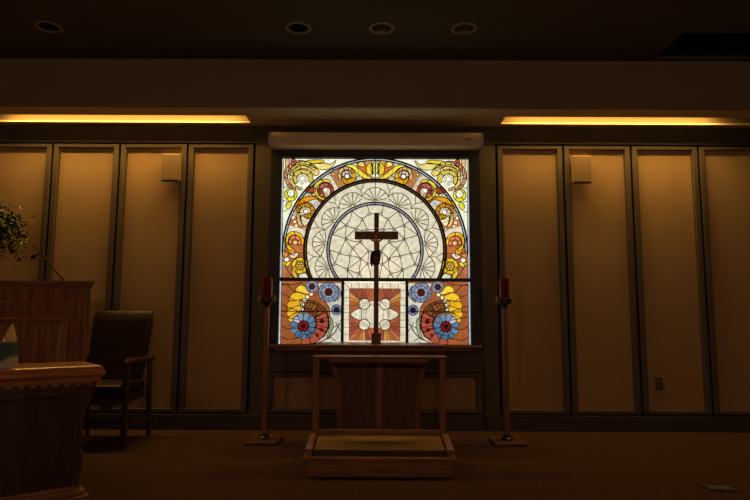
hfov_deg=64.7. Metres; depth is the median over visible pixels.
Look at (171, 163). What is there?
wall speaker
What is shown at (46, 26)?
recessed light
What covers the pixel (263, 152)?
trim
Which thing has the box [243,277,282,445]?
candle stand
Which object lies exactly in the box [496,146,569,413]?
wall panel
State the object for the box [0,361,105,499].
altar
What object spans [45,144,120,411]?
wall panel
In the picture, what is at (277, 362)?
trim
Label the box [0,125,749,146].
trim
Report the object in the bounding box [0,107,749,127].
cove
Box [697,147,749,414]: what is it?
wall panel
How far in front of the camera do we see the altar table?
4.73 m
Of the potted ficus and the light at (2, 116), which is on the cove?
the light at (2, 116)
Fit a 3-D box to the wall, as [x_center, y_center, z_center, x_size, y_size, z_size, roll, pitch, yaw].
[0.000,0.031,5.783,8.600,3.320,0.200,0,-6,0]
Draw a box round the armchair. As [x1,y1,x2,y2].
[83,311,154,448]
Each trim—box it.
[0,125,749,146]
[248,143,270,413]
[268,353,482,372]
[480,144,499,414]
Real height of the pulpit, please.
1.283 m
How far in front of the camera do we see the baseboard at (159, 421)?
5.45 m
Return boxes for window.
[268,150,482,353]
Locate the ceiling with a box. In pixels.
[0,0,749,61]
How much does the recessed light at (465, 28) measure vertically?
0.206 m
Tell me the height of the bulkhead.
0.454 m
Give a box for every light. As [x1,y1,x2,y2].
[0,114,248,120]
[34,20,62,32]
[286,22,311,33]
[369,22,394,34]
[451,22,476,34]
[502,117,749,122]
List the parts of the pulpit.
raised panel, band moulding, cornice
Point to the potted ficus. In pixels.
(11, 222)
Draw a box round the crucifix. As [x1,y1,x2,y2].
[355,213,397,343]
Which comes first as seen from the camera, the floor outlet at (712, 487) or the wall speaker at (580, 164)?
the floor outlet at (712, 487)
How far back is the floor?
4.08 m
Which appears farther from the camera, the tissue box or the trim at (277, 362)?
the trim at (277, 362)
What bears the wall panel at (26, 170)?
attached to the wall
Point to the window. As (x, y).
(430, 277)
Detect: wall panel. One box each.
[0,144,53,280]
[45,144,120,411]
[107,144,187,411]
[178,144,254,412]
[267,372,482,413]
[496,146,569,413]
[563,146,640,414]
[630,146,711,414]
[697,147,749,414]
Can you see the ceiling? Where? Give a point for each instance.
(507, 30)
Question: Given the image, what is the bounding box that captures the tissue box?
[0,324,18,368]
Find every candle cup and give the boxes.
[260,297,273,306]
[498,298,510,307]
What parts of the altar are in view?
rail, dentil moulding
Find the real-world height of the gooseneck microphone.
0.209 m
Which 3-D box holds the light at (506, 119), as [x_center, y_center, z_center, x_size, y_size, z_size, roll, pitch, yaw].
[2.701,-1.381,5.547,3.050,0.295,0.490,0,-6,0]
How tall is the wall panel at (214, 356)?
2.543 m
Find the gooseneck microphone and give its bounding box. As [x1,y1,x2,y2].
[31,253,63,280]
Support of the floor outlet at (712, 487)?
on the floor
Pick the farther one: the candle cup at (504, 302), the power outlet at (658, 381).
the power outlet at (658, 381)
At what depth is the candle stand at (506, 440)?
4.99 m
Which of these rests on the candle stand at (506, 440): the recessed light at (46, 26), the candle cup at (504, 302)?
the candle cup at (504, 302)
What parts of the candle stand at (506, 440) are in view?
red glass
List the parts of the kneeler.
arm, post, rail, rail, post, arm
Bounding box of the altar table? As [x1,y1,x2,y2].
[311,342,446,429]
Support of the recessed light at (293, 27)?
in the ceiling
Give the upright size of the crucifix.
1.105 m
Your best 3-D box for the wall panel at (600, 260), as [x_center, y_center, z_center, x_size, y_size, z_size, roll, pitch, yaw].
[2.150,0.258,5.633,0.635,2.543,0.050,0,-6,0]
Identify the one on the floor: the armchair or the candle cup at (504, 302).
the armchair
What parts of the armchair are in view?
leg, seat frame, seat, backrest, leg, armrest, leg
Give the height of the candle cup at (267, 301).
0.087 m
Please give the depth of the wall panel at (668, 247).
5.63 m
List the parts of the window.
sill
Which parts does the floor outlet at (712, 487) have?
lid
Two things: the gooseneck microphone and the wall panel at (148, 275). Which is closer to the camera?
the gooseneck microphone
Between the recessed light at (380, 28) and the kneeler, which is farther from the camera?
the recessed light at (380, 28)
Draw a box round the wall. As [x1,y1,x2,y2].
[0,143,749,415]
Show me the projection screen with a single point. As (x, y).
(276, 140)
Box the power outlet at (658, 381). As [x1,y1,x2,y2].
[655,378,662,389]
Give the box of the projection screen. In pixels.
[268,132,483,150]
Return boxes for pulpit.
[0,280,94,468]
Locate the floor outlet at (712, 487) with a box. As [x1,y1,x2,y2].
[696,483,741,491]
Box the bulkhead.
[0,58,749,109]
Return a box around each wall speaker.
[161,154,181,181]
[571,155,591,183]
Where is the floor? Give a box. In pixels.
[79,429,749,499]
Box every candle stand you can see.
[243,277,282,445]
[488,278,527,446]
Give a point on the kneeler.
(328, 452)
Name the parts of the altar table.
rail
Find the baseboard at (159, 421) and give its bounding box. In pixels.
[83,413,749,431]
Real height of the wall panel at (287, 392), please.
0.363 m
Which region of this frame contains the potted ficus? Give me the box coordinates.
[0,201,36,261]
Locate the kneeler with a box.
[303,355,456,476]
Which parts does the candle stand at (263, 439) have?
red glass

